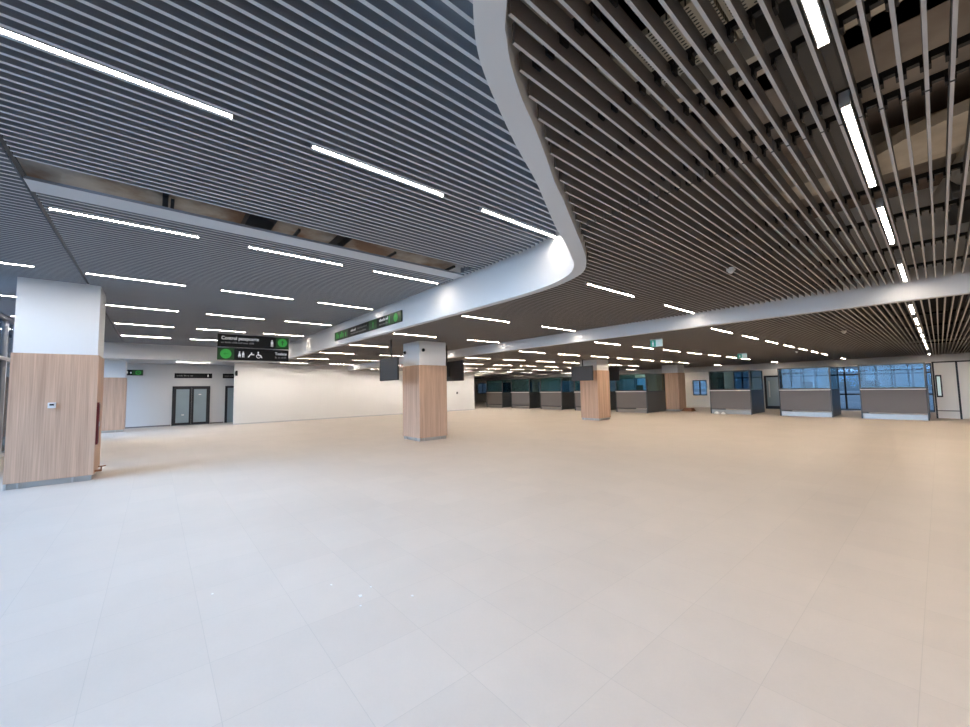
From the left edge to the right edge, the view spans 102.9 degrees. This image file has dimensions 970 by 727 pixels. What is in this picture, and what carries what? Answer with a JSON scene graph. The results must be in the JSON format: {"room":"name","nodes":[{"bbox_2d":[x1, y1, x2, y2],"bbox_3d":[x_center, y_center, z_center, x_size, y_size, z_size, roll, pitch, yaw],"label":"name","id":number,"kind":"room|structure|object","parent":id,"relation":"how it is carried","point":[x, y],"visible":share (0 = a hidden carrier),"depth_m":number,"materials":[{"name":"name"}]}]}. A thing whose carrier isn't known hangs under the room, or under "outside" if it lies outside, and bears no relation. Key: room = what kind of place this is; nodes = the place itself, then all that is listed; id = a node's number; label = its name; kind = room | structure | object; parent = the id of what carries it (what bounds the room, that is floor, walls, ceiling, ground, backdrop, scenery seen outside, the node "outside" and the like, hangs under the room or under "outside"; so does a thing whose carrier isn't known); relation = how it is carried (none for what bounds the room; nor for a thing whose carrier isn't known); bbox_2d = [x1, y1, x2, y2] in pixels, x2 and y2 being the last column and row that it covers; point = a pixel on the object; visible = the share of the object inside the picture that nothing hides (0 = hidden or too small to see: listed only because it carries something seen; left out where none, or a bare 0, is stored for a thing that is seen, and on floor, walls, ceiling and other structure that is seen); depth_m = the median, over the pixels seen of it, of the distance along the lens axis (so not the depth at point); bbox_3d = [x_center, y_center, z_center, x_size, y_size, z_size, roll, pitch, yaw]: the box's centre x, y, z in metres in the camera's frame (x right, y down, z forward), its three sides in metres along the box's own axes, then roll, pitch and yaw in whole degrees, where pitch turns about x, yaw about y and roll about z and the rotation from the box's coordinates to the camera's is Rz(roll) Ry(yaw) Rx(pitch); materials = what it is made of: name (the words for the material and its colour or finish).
{"room":"airport terminal","nodes":[
{"label":"airport terminal","id":0,"kind":"room"},
{"bbox_2d":[125,363,233,426],"bbox_3d":[-11.680,1.236,26.811,24.000,4.950,0.200,2,-5,-40],"label":"wall","id":1,"kind":"structure","parent":0,"point":[149,394],"depth_m":21.39,"materials":[{"name":"grey paint"}]},
{"bbox_2d":[127,370,142,374],"bbox_3d":[-18.790,0.485,20.650,0.790,0.300,0.035,2,-5,-40],"label":"wall sign","id":2,"kind":"object","parent":1,"relation":"attached to","point":[129,372],"visible":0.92,"depth_m":20.68,"materials":[{"name":"green"}]},
{"bbox_2d":[125,425,169,428],"bbox_3d":[-19.069,3.382,20.193,4.100,0.070,0.012,2,-5,-40],"label":"baseboard","id":3,"kind":"structure","parent":1,"relation":"attached to","point":[156,425],"depth_m":20.86,"materials":[{"name":"grey laminate"}]},
{"bbox_2d":[171,386,209,425],"bbox_3d":[-16.816,2.401,22.135,1.730,2.200,0.103,2,-5,-40],"label":"door","id":4,"kind":"structure","parent":1,"relation":"in","point":[185,411],"depth_m":22.11,"materials":[{"name":"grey glass"}]},
{"bbox_2d":[174,373,211,377],"bbox_3d":[-16.812,0.709,22.321,1.740,0.280,0.034,2,-5,-40],"label":"door sign","id":5,"kind":"object","parent":1,"relation":"attached to","point":[177,375],"visible":1,"depth_m":22.30,"materials":[{"name":"black"}]},
{"bbox_2d":[223,374,233,377],"bbox_3d":[-15.167,0.771,23.720,1.540,0.280,0.034,2,-5,-40],"label":"door sign","id":6,"kind":"object","parent":1,"relation":"attached to","point":[224,375],"visible":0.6,"depth_m":23.40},
{"bbox_2d":[224,386,233,422],"bbox_3d":[-14.957,2.472,23.737,1.700,2.200,0.070,2,-5,-40],"label":"door","id":7,"kind":"structure","parent":1,"relation":"in","point":[229,390],"depth_m":23.32,"materials":[{"name":"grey glass"}]},
{"bbox_2d":[104,358,268,364],"bbox_3d":[-14.369,-0.053,21.691,13.000,0.050,4.250,2,-5,-40],"label":"ceiling","id":8,"kind":"structure","parent":0,"point":[146,361],"depth_m":20.54,"materials":[{"name":"grey paint"}]},
{"bbox_2d":[103,342,273,362],"bbox_3d":[-14.746,-0.945,18.544,8.300,1.570,0.150,2,-5,-40],"label":"bulkhead","id":9,"kind":"object","parent":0,"point":[112,350],"visible":0.14,"depth_m":18.07,"materials":[{"name":"white paint"}]},
{"bbox_2d":[16,157,456,268],"bbox_3d":[-3.538,-2.267,6.779,6.460,0.180,4.600,2,-5,-40],"label":"ceiling slab","id":10,"kind":"structure","parent":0,"point":[34,169],"depth_m":5.49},
{"bbox_2d":[162,193,168,206],"bbox_3d":[-3.944,-2.215,4.783,0.060,0.150,2.300,2,-5,-40],"label":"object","id":11,"kind":"structure","parent":10,"relation":"hanging from","point":[165,199],"depth_m":5.00,"materials":[{"name":"black metal"}]},
{"bbox_2d":[241,213,277,229],"bbox_3d":[-3.110,-2.184,5.492,0.350,0.150,2.300,2,-5,-40],"label":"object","id":12,"kind":"structure","parent":10,"relation":"hanging from","point":[253,220],"depth_m":5.73,"materials":[{"name":"black metal"}]},
{"bbox_2d":[329,235,352,246],"bbox_3d":[-2.170,-2.149,6.292,0.120,0.150,2.300,2,-5,-40],"label":"air duct","id":13,"kind":"object","parent":10,"relation":"hanging from","point":[339,240],"depth_m":6.58,"materials":[{"name":"black metal"}]},
{"bbox_2d":[0,0,557,349],"bbox_3d":[-5.151,-1.827,7.268,8.142,0.105,29.516,2,-5,-40],"label":"ceiling slats","id":14,"kind":"structure","parent":0,"point":[400,88],"depth_m":3.76,"materials":[{"name":"metal"}]},
{"bbox_2d":[0,261,34,267],"bbox_3d":[-8.675,-1.786,6.467,1.508,0.095,0.060,2,-5,-40],"label":"ceiling light","id":15,"kind":"object","parent":14,"relation":"attached to","point":[0,261],"visible":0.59,"depth_m":6.81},
{"bbox_2d":[0,134,123,341],"bbox_3d":[-9.819,-1.554,9.857,0.036,0.030,23.500,2,-5,-40],"label":"ceiling trim","id":16,"kind":"structure","parent":14,"relation":"attached to","point":[15,161],"depth_m":4.73,"materials":[{"name":"black metal"}]},
{"bbox_2d":[0,26,232,120],"bbox_3d":[-2.710,-2.137,2.787,1.508,0.095,0.060,2,-5,-40],"label":"ceiling light","id":17,"kind":"object","parent":14,"relation":"attached to","point":[4,31],"visible":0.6,"depth_m":2.78,"materials":[{"name":"plastic"}]},
{"bbox_2d":[48,206,198,238],"bbox_3d":[-4.848,-1.933,5.293,1.508,0.095,0.060,2,-5,-40],"label":"ceiling light","id":18,"kind":"object","parent":14,"relation":"attached to","point":[49,207],"visible":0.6,"depth_m":5.21,"materials":[{"name":"plastic"}]},
{"bbox_2d":[85,272,185,286],"bbox_3d":[-7.037,-1.725,7.859,1.508,0.095,0.060,2,-5,-40],"label":"ceiling light","id":19,"kind":"object","parent":14,"relation":"attached to","point":[86,272],"visible":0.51,"depth_m":7.82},
{"bbox_2d":[114,323,168,326],"bbox_3d":[-11.411,-1.309,12.984,1.508,0.095,0.060,2,-5,-40],"label":"ceiling light","id":20,"kind":"object","parent":14,"relation":"attached to","point":[114,323],"visible":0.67,"depth_m":12.87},
{"bbox_2d":[106,304,177,311],"bbox_3d":[-9.227,-1.516,10.425,1.508,0.095,0.060,2,-5,-40],"label":"ceiling light","id":21,"kind":"object","parent":14,"relation":"attached to","point":[106,304],"visible":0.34,"depth_m":10.37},
{"bbox_2d":[206,313,261,318],"bbox_3d":[-7.598,-1.455,11.811,1.508,0.095,0.060,2,-5,-40],"label":"ceiling light","id":22,"kind":"object","parent":14,"relation":"attached to","point":[206,313],"visible":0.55,"depth_m":11.76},
{"bbox_2d":[23,176,463,278],"bbox_3d":[-2.793,-1.902,6.180,5.920,0.034,0.350,2,-5,-40],"label":"beam","id":23,"kind":"structure","parent":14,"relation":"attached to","point":[37,185],"depth_m":5.29,"materials":[{"name":"paint"}]},
{"bbox_2d":[217,311,288,349],"bbox_3d":[-6.796,-0.983,11.431,1.825,1.055,0.057,2,-5,-40],"label":"hanging sign","id":24,"kind":"object","parent":14,"relation":"hanging from","point":[225,340],"visible":0.99,"depth_m":11.34,"materials":[{"name":"black"}]},
{"bbox_2d":[217,346,288,361],"bbox_3d":[-6.783,-0.269,11.384,1.825,0.374,0.057,2,-5,-40],"label":"hanging sign","id":25,"kind":"object","parent":24,"relation":"hanging from","point":[222,353],"visible":1,"depth_m":11.32,"materials":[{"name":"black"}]},
{"bbox_2d":[221,289,292,299],"bbox_3d":[-5.408,-1.664,9.245,1.508,0.095,0.060,2,-5,-40],"label":"ceiling light","id":26,"kind":"object","parent":14,"relation":"attached to","point":[221,289],"visible":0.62,"depth_m":9.19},
{"bbox_2d":[248,245,342,265],"bbox_3d":[-3.218,-1.872,6.678,1.508,0.095,0.060,2,-5,-40],"label":"ceiling light","id":27,"kind":"object","parent":14,"relation":"attached to","point":[249,246],"visible":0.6,"depth_m":6.61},
{"bbox_2d":[284,321,331,325],"bbox_3d":[-5.998,-1.395,13.171,1.508,0.095,0.060,2,-5,-40],"label":"ceiling light","id":28,"kind":"object","parent":14,"relation":"attached to","point":[284,321],"visible":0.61,"depth_m":13.19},
{"bbox_2d":[170,198,454,269],"bbox_3d":[-4.909,-1.885,7.479,6.936,0.040,29.593,2,-5,-40],"label":"rails","id":29,"kind":"object","parent":14,"relation":"attached to","point":[298,231],"visible":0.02,"depth_m":5.99,"materials":[{"name":"black metal"}]},
{"bbox_2d":[317,302,372,309],"bbox_3d":[-3.808,-1.604,10.604,1.508,0.095,0.060,2,-5,-40],"label":"ceiling light","id":30,"kind":"object","parent":14,"relation":"attached to","point":[317,302],"visible":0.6,"depth_m":10.54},
{"bbox_2d":[311,143,443,197],"bbox_3d":[-1.080,-2.075,4.173,1.508,0.095,0.060,2,-5,-40],"label":"ceiling light","id":31,"kind":"object","parent":14,"relation":"attached to","point":[318,148],"visible":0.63,"depth_m":4.09,"materials":[{"name":"plastic"}]},
{"bbox_2d":[372,270,437,284],"bbox_3d":[-1.619,-1.812,8.038,1.508,0.095,0.060,2,-5,-40],"label":"ceiling light","id":32,"kind":"object","parent":14,"relation":"attached to","point":[377,271],"visible":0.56,"depth_m":7.97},
{"bbox_2d":[479,207,555,238],"bbox_3d":[0.519,-2.015,5.532,1.508,0.095,0.060,2,-5,-40],"label":"ceiling light","id":33,"kind":"object","parent":14,"relation":"attached to","point":[480,208],"visible":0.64,"depth_m":5.46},
{"bbox_2d":[233,363,474,423],"bbox_3d":[-7.517,1.186,27.206,17.150,4.950,0.200,2,-5,-40],"label":"wall","id":34,"kind":"structure","parent":0,"point":[262,392],"depth_m":24.41,"materials":[{"name":"paint"}]},
{"bbox_2d":[233,409,474,424],"bbox_3d":[-7.405,3.614,26.968,17.150,0.070,0.016,2,-5,-40],"label":"baseboard","id":35,"kind":"structure","parent":34,"relation":"attached to","point":[466,409],"depth_m":24.48,"materials":[{"name":"grey paint"}]},
{"bbox_2d":[273,0,585,362],"bbox_3d":[-2.650,-1.790,8.954,4.102,1.580,30.263,1,-4,-29],"label":"beam","id":36,"kind":"structure","parent":0,"point":[550,263],"depth_m":5.64,"materials":[{"name":"white paint"}]},
{"bbox_2d":[335,310,402,340],"bbox_3d":[-3.758,-1.097,11.943,0.039,0.300,4.930,2,-5,-40],"label":"sign","id":37,"kind":"object","parent":36,"relation":"attached to","point":[395,317],"visible":1,"depth_m":11.45,"materials":[{"name":"green"}]},
{"bbox_2d":[0,402,969,726],"bbox_3d":[-0.471,3.364,23.032,36.300,0.200,48.000,2,-5,-40],"label":"floor","id":38,"kind":"structure","parent":0,"point":[701,567],"depth_m":3.58,"materials":[{"name":"tile"}]},
{"bbox_2d":[2,277,105,490],"bbox_3d":[-9.012,0.253,8.226,1.200,4.380,1.200,2,-5,-40],"label":"column","id":39,"kind":"structure","parent":38,"relation":"on","point":[57,355],"depth_m":7.76,"materials":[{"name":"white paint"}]},
{"bbox_2d":[47,402,55,407],"bbox_3d":[-8.622,0.833,7.694,0.110,0.110,0.042,2,-5,-40],"label":"switch box","id":40,"kind":"object","parent":39,"relation":"attached to","point":[50,405],"visible":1,"depth_m":7.69,"materials":[{"name":"white paint"}]},
{"bbox_2d":[95,402,99,444],"bbox_3d":[-8.211,1.270,8.208,0.055,0.880,0.140,2,-5,-40],"label":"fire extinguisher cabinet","id":41,"kind":"object","parent":39,"relation":"attached to","point":[98,403],"visible":1,"depth_m":8.16,"materials":[{"name":"red metal"}]},
{"bbox_2d":[101,360,126,432],"bbox_3d":[-18.147,1.567,18.764,1.050,3.470,1.200,2,-5,-40],"label":"column","id":42,"kind":"structure","parent":38,"relation":"on","point":[115,371],"depth_m":18.41,"materials":[{"name":"white paint"}]},
{"bbox_2d":[403,341,446,441],"bbox_3d":[-2.185,0.832,13.985,1.130,3.730,1.170,2,-5,-40],"label":"column","id":43,"kind":"structure","parent":38,"relation":"on","point":[424,373],"depth_m":13.54,"materials":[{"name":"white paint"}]},
{"bbox_2d":[486,380,510,407],"bbox_3d":[1.810,2.844,36.743,2.700,2.550,2.200,2,-5,-40],"label":"booth","id":44,"kind":"object","parent":38,"relation":"on","point":[496,398],"visible":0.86,"depth_m":35.71,"materials":[{"name":"grey laminate"}]},
{"bbox_2d":[511,378,540,408],"bbox_3d":[3.980,2.638,34.199,2.700,2.550,2.200,2,-5,-40],"label":"booth","id":45,"kind":"object","parent":38,"relation":"on","point":[525,393],"visible":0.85,"depth_m":33.26,"materials":[{"name":"grey laminate"}]},
{"bbox_2d":[540,377,574,409],"bbox_3d":[6.183,2.428,31.618,2.700,2.550,2.200,2,-5,-40],"label":"booth","id":46,"kind":"object","parent":38,"relation":"on","point":[553,395],"visible":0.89,"depth_m":30.82,"materials":[{"name":"grey laminate"}]},
{"bbox_2d":[574,381,615,410],"bbox_3d":[8.386,2.218,29.036,2.700,2.550,2.200,2,-5,-40],"label":"booth","id":47,"kind":"object","parent":38,"relation":"on","point":[577,394],"visible":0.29,"depth_m":28.71,"materials":[{"name":"grey laminate"}]},
{"bbox_2d":[580,359,610,420],"bbox_3d":[5.919,1.267,20.805,1.130,3.460,1.080,2,-5,-40],"label":"column","id":48,"kind":"structure","parent":38,"relation":"on","point":[595,393],"depth_m":20.37,"materials":[{"name":"white paint"}]},
{"bbox_2d":[615,373,665,412],"bbox_3d":[10.608,2.007,26.432,2.700,2.550,2.200,2,-5,-40],"label":"booth","id":49,"kind":"object","parent":38,"relation":"on","point":[653,398],"visible":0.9,"depth_m":25.76,"materials":[{"name":"grey laminate"}]},
{"bbox_2d":[636,385,642,389],"bbox_3d":[10.328,1.974,25.774,0.220,1.059,0.520,2,-5,-40],"label":"screen","id":50,"kind":"object","parent":49,"relation":"on","point":[638,387],"visible":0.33,"depth_m":25.78,"materials":[{"name":"black plastic"}]},
{"bbox_2d":[662,364,685,410],"bbox_3d":[13.174,1.540,26.987,1.100,3.460,1.100,2,-5,-40],"label":"column","id":51,"kind":"structure","parent":38,"relation":"on","point":[675,392],"depth_m":26.56,"materials":[{"name":"white paint"}]},
{"bbox_2d":[682,408,695,410],"bbox_3d":[13.734,3.104,26.066,0.550,0.200,0.670,2,-5,-40],"label":"stack","id":52,"kind":"object","parent":38,"relation":"on","point":[684,409],"visible":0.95,"depth_m":25.87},
{"bbox_2d":[709,370,764,414],"bbox_3d":[15.320,1.733,23.567,2.550,2.550,2.150,2,-5,-40],"label":"booth","id":53,"kind":"object","parent":38,"relation":"on","point":[736,389],"visible":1,"depth_m":22.78,"materials":[{"name":"grey laminate"}]},
{"bbox_2d":[777,366,840,416],"bbox_3d":[17.555,1.520,20.947,2.550,2.550,2.150,2,-5,-40],"label":"booth","id":54,"kind":"object","parent":38,"relation":"on","point":[807,388],"visible":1,"depth_m":20.16,"materials":[{"name":"grey laminate"}]},
{"bbox_2d":[857,362,930,420],"bbox_3d":[19.608,1.325,18.540,2.550,2.550,2.150,2,-5,-40],"label":"booth","id":55,"kind":"object","parent":38,"relation":"on","point":[902,387],"visible":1,"depth_m":17.75,"materials":[{"name":"grey laminate"}]},
{"bbox_2d":[931,360,969,418],"bbox_3d":[21.317,1.181,17.363,0.080,2.620,1.510,2,-5,-40],"label":"wall","id":56,"kind":"structure","parent":38,"relation":"on","point":[954,403],"depth_m":17.49,"materials":[{"name":"paint"}]},
{"bbox_2d":[935,375,942,396],"bbox_3d":[20.892,1.037,17.788,0.025,1.020,0.190,2,-5,-40],"label":"glass slot","id":57,"kind":"object","parent":56,"relation":"attached to","point":[938,379],"visible":1,"depth_m":17.78,"materials":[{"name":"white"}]},
{"bbox_2d":[584,54,650,111],"bbox_3d":[1.284,-2.678,3.697,0.650,0.060,0.340,2,-5,-40],"label":"cable tray","id":58,"kind":"object","parent":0,"point":[611,56],"visible":0.14,"depth_m":3.56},
{"bbox_2d":[269,0,969,365],"bbox_3d":[-3.114,-1.010,10.356,10.770,0.105,31.376,2,-5,-40],"label":"ceiling slats","id":59,"kind":"structure","parent":0,"point":[640,251],"depth_m":3.25,"materials":[{"name":"metal"}]},
{"bbox_2d":[380,340,398,380],"bbox_3d":[-3.164,-0.115,12.983,0.193,1.375,1.300,2,-5,-40],"label":"monitor","id":60,"kind":"object","parent":59,"relation":"hanging from","point":[389,367],"visible":0.89,"depth_m":12.87,"materials":[{"name":"black plastic"}]},
{"bbox_2d":[446,345,463,380],"bbox_3d":[-1.265,-0.034,14.596,0.193,1.395,1.300,2,-5,-40],"label":"monitor","id":61,"kind":"object","parent":59,"relation":"hanging from","point":[455,369],"visible":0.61,"depth_m":14.46,"materials":[{"name":"black plastic"}]},
{"bbox_2d":[461,315,509,322],"bbox_3d":[0.035,-1.102,9.352,1.508,0.095,0.051,2,-5,-40],"label":"ceiling light","id":62,"kind":"object","parent":59,"relation":"attached to","point":[461,315],"visible":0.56,"depth_m":9.29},
{"bbox_2d":[541,326,575,331],"bbox_3d":[2.129,-1.024,11.132,1.508,0.095,0.051,2,-5,-40],"label":"ceiling light","id":63,"kind":"object","parent":59,"relation":"attached to","point":[541,326],"visible":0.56,"depth_m":11.09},
{"bbox_2d":[585,282,633,297],"bbox_3d":[2.218,-1.310,6.793,1.508,0.095,0.051,2,-5,-40],"label":"ceiling light","id":64,"kind":"object","parent":59,"relation":"attached to","point":[586,283],"visible":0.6,"depth_m":6.72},
{"bbox_2d":[663,304,694,313],"bbox_3d":[4.312,-1.232,8.574,1.508,0.095,0.051,2,-5,-40],"label":"ceiling light","id":65,"kind":"object","parent":59,"relation":"attached to","point":[663,304],"visible":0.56,"depth_m":8.53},
{"bbox_2d":[726,267,735,273],"bbox_3d":[3.619,-1.364,5.688,0.120,0.085,0.120,2,-5,-40],"label":"smoke detector","id":66,"kind":"object","parent":59,"relation":"attached to","point":[730,270],"visible":0.97,"depth_m":5.65,"materials":[{"name":"white paint"}]},
{"bbox_2d":[532,0,969,290],"bbox_3d":[3.010,-1.545,4.714,7.560,0.080,14.884,2,-5,-40],"label":"rails","id":67,"kind":"object","parent":59,"relation":"attached to","point":[755,11],"visible":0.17,"depth_m":2.41,"materials":[{"name":"black metal"}]},
{"bbox_2d":[800,0,829,48],"bbox_3d":[1.104,-1.642,1.431,1.508,0.095,0.051,2,-5,-40],"label":"ceiling light","id":68,"kind":"object","parent":59,"relation":"attached to","point":[814,10],"visible":1,"depth_m":1.81,"materials":[{"name":"plastic"}]},
{"bbox_2d":[838,89,876,187],"bbox_3d":[2.749,-1.580,2.829,1.508,0.095,0.051,2,-5,-40],"label":"ceiling light","id":69,"kind":"object","parent":59,"relation":"attached to","point":[846,105],"visible":1,"depth_m":2.65,"materials":[{"name":"plastic"}]},
{"bbox_2d":[842,105,874,184],"bbox_3d":[2.749,-1.558,2.828,1.490,0.011,0.037,2,-5,-40],"label":"diffuser","id":70,"kind":"object","parent":69,"relation":"attached to","point":[848,113],"depth_m":2.72,"materials":[{"name":"plastic"}]},
{"bbox_2d":[875,197,894,243],"bbox_3d":[4.363,-1.519,4.202,1.508,0.095,0.051,2,-5,-40],"label":"ceiling light","id":71,"kind":"object","parent":59,"relation":"attached to","point":[880,205],"visible":1,"depth_m":4.04,"materials":[{"name":"plastic"}]},
{"bbox_2d":[878,207,893,241],"bbox_3d":[4.364,-1.497,4.200,1.490,0.011,0.037,2,-5,-40],"label":"diffuser","id":72,"kind":"object","parent":71,"relation":"attached to","point":[882,212],"depth_m":4.14,"materials":[{"name":"plastic"}]},
{"bbox_2d":[896,258,907,281],"bbox_3d":[6.495,-1.439,6.015,1.508,0.095,0.051,2,-5,-40],"label":"ceiling light","id":73,"kind":"object","parent":59,"relation":"attached to","point":[900,264],"visible":1,"depth_m":5.84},
{"bbox_2d":[898,264,906,280],"bbox_3d":[6.496,-1.417,6.013,1.490,0.011,0.037,2,-5,-40],"label":"diffuser","id":74,"kind":"object","parent":73,"relation":"attached to","point":[901,267],"depth_m":5.99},
{"bbox_2d":[625,28,683,85],"bbox_3d":[1.517,-2.700,3.424,0.650,0.060,0.340,2,-5,-40],"label":"cable tray","id":75,"kind":"object","parent":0,"point":[646,31],"visible":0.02,"depth_m":3.32,"materials":[{"name":"metal"}]},
{"bbox_2d":[348,185,969,370],"bbox_3d":[1.103,-1.506,13.905,0.160,2.035,31.500,2,-5,-40],"label":"beam","id":76,"kind":"structure","parent":0,"point":[939,286],"depth_m":7.09,"materials":[{"name":"white paint"}]},
{"bbox_2d":[360,294,969,377],"bbox_3d":[4.943,0.208,26.996,22.660,0.100,46.358,2,-5,-40],"label":"ceiling slats","id":77,"kind":"structure","parent":0,"point":[820,332],"depth_m":14.49,"materials":[{"name":"metal"}]},
{"bbox_2d":[571,359,592,380],"bbox_3d":[5.040,0.332,19.947,0.193,1.115,1.300,2,-5,-40],"label":"monitor","id":78,"kind":"object","parent":77,"relation":"hanging from","point":[579,373],"visible":1,"depth_m":19.85,"materials":[{"name":"black plastic"}]},
{"bbox_2d":[608,367,619,380],"bbox_3d":[6.810,0.399,21.451,0.193,1.115,1.300,2,-5,-40],"label":"monitor","id":79,"kind":"object","parent":77,"relation":"hanging from","point":[613,371],"visible":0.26,"depth_m":21.19,"materials":[{"name":"black plastic"}]},
{"bbox_2d":[650,338,662,346],"bbox_3d":[5.184,-0.635,11.692,0.060,0.250,0.380,2,-5,-40],"label":"exit sign","id":80,"kind":"object","parent":77,"relation":"hanging from","point":[653,342],"visible":0.9,"depth_m":11.67,"materials":[{"name":"teal"}]},
{"bbox_2d":[709,327,731,333],"bbox_3d":[6.221,-0.891,10.175,1.508,0.095,0.051,2,-5,-40],"label":"ceiling light","id":81,"kind":"object","parent":77,"relation":"attached to","point":[709,327],"visible":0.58,"depth_m":10.13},
{"bbox_2d":[738,353,746,358],"bbox_3d":[11.767,-0.362,17.683,0.060,0.250,0.380,2,-5,-40],"label":"exit sign","id":82,"kind":"object","parent":77,"relation":"hanging from","point":[740,355],"visible":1,"depth_m":17.66,"materials":[{"name":"teal"}]},
{"bbox_2d":[908,301,914,313],"bbox_3d":[8.404,-1.098,7.616,1.508,0.095,0.051,2,-5,-40],"label":"ceiling light","id":83,"kind":"object","parent":77,"relation":"attached to","point":[910,304],"visible":0.86,"depth_m":7.45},
{"bbox_2d":[913,314,918,324],"bbox_3d":[10.194,-1.031,9.137,1.508,0.095,0.051,2,-5,-40],"label":"ceiling light","id":84,"kind":"object","parent":77,"relation":"attached to","point":[915,317],"visible":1,"depth_m":8.91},
{"bbox_2d":[868,308,969,344],"bbox_3d":[12.213,-0.955,12.474,13.340,0.045,15.000,2,-5,-40],"label":"rails","id":85,"kind":"object","parent":77,"relation":"attached to","point":[946,311],"depth_m":10.62,"materials":[{"name":"black metal"}]},
{"bbox_2d":[660,0,736,64],"bbox_3d":[1.750,-2.722,3.150,0.650,0.060,0.340,2,-5,-40],"label":"cable tray","id":86,"kind":"object","parent":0,"point":[688,6],"visible":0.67,"depth_m":3.07,"materials":[{"name":"metal"}]},
{"bbox_2d":[474,337,969,411],"bbox_3d":[13.236,1.785,34.856,0.200,4.000,48.000,2,-5,-40],"label":"wall","id":87,"kind":"structure","parent":0,"point":[936,357],"depth_m":26.94,"materials":[{"name":"grey paint"}]},
{"bbox_2d":[478,383,505,393],"bbox_3d":[2.242,3.025,47.671,0.080,1.345,9.832,2,-5,-40],"label":"window","id":88,"kind":"structure","parent":87,"relation":"in","point":[481,386],"depth_m":50.55,"materials":[{"name":"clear glass"}]},
{"bbox_2d":[692,380,706,394],"bbox_3d":[16.931,1.912,30.444,0.080,1.190,1.035,2,-5,-40],"label":"window","id":89,"kind":"structure","parent":87,"relation":"in","point":[692,380],"depth_m":30.43,"materials":[{"name":"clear glass"}]},
{"bbox_2d":[764,375,779,408],"bbox_3d":[20.002,1.973,26.620,0.150,2.300,1.250,2,-5,-40],"label":"door","id":90,"kind":"structure","parent":87,"relation":"in","point":[771,388],"depth_m":26.80,"materials":[{"name":"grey glass"}]},
{"bbox_2d":[566,0,969,255],"bbox_3d":[-4.814,-2.631,10.659,13.320,0.400,34.100,2,-5,-40],"label":"ceiling","id":91,"kind":"structure","parent":0,"point":[938,17],"depth_m":4.11,"materials":[{"name":"concrete"}]},
{"bbox_2d":[547,0,590,32],"bbox_3d":[2.424,-3.047,0.604,0.500,0.350,9.400,2,-5,-40],"label":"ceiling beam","id":92,"kind":"structure","parent":91,"relation":"attached to","point":[556,2],"depth_m":2.93,"materials":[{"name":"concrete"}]},
{"bbox_2d":[618,0,901,134],"bbox_3d":[4.130,-3.017,1.530,0.300,0.350,8.600,2,-5,-40],"label":"ceiling beam","id":93,"kind":"structure","parent":91,"relation":"attached to","point":[841,6],"depth_m":3.54,"materials":[{"name":"beige concrete"}]},
{"bbox_2d":[731,108,963,215],"bbox_3d":[6.807,-2.942,3.413,0.580,0.350,8.000,2,-5,-40],"label":"ceiling beam","id":94,"kind":"structure","parent":91,"relation":"attached to","point":[880,137],"depth_m":5.56,"materials":[{"name":"beige concrete"}]},
{"bbox_2d":[755,0,879,195],"bbox_3d":[3.631,-2.518,4.027,3.800,0.300,0.400,2,-5,-40],"label":"air duct","id":95,"kind":"object","parent":94,"relation":"hanging from","point":[830,54],"visible":0.31,"depth_m":3.26,"materials":[{"name":"black metal"}]},
{"bbox_2d":[717,0,757,38],"bbox_3d":[1.984,-2.744,2.877,0.650,0.060,0.340,2,-5,-40],"label":"cable tray","id":96,"kind":"object","parent":95,"relation":"on","point":[747,4],"visible":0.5,"depth_m":2.94,"materials":[{"name":"metal"}]},
{"bbox_2d":[874,98,969,173],"bbox_3d":[5.704,-2.690,3.672,1.044,0.120,3.112,1,-5,-34],"label":"ceiling beam","id":97,"kind":"structure","parent":94,"relation":"attached to","point":[918,132],"depth_m":4.46,"materials":[{"name":"beige concrete"}]},
{"bbox_3d":[7.238,-2.923,5.129,1.800,0.480,1.250,2,-5,-40],"label":"ceiling beam","id":98,"kind":"structure","parent":91,"relation":"attached to","visible":0},
{"bbox_2d":[933,144,969,211],"bbox_3d":[5.708,-2.539,4.287,0.435,0.435,3.748,-4,-5,40],"label":"air duct","id":99,"kind":"object","parent":98,"relation":"hanging from","point":[939,194],"visible":0.28,"depth_m":5.04,"materials":[{"name":"metal"}]},
{"bbox_2d":[948,180,969,225],"bbox_3d":[6.875,-2.378,5.533,1.700,0.300,0.300,2,-5,-40],"label":"air duct","id":100,"kind":"object","parent":99,"relation":"attached to","point":[954,188],"visible":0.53,"depth_m":5.52,"materials":[{"name":"black metal"}]},
{"bbox_2d":[855,294,969,341],"bbox_3d":[4.524,-0.636,27.619,22.980,0.200,48.000,2,-5,-40],"label":"ceiling","id":101,"kind":"structure","parent":0,"point":[948,299],"depth_m":13.69,"materials":[{"name":"metal"}]},
{"bbox_3d":[22.638,0.160,23.870,0.200,0.037,6.416,2,-5,-40],"label":"wall","id":102,"kind":"structure","parent":0,"visible":0},
{"bbox_2d":[838,363,934,411],"bbox_3d":[22.632,1.509,23.756,0.080,2.670,6.416,2,-5,-40],"label":"window","id":103,"kind":"structure","parent":102,"relation":"in","point":[844,375],"depth_m":23.90,"materials":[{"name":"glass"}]},
{"bbox_3d":[-0.565,-1.027,-4.580,0.150,4.950,5.650,2,-5,-40],"label":"wall","id":104,"kind":"structure","parent":0,"visible":0},
{"bbox_2d":[0,313,14,457],"bbox_3d":[-11.535,0.402,8.267,0.140,4.180,28.320,2,-5,-40],"label":"window","id":105,"kind":"structure","parent":104,"relation":"in","point":[6,324],"depth_m":11.34,"materials":[{"name":"clear glass"}]},
{"label":"outside","id":106,"kind":"structure","parent":0,"visible":0},
{"bbox_2d":[694,390,933,410],"bbox_3d":[2.311,3.875,27.999,280.000,0.230,280.000,2,-5,-40],"label":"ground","id":107,"kind":"structure","parent":106,"point":[853,400],"depth_m":41.25,"materials":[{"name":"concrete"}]},
{"bbox_2d":[560,364,931,391],"bbox_3d":[89.211,0.716,95.820,20.000,12.151,270.000,2,-5,-40],"label":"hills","id":108,"kind":"structure","parent":107,"relation":"on","point":[852,381],"depth_m":89.86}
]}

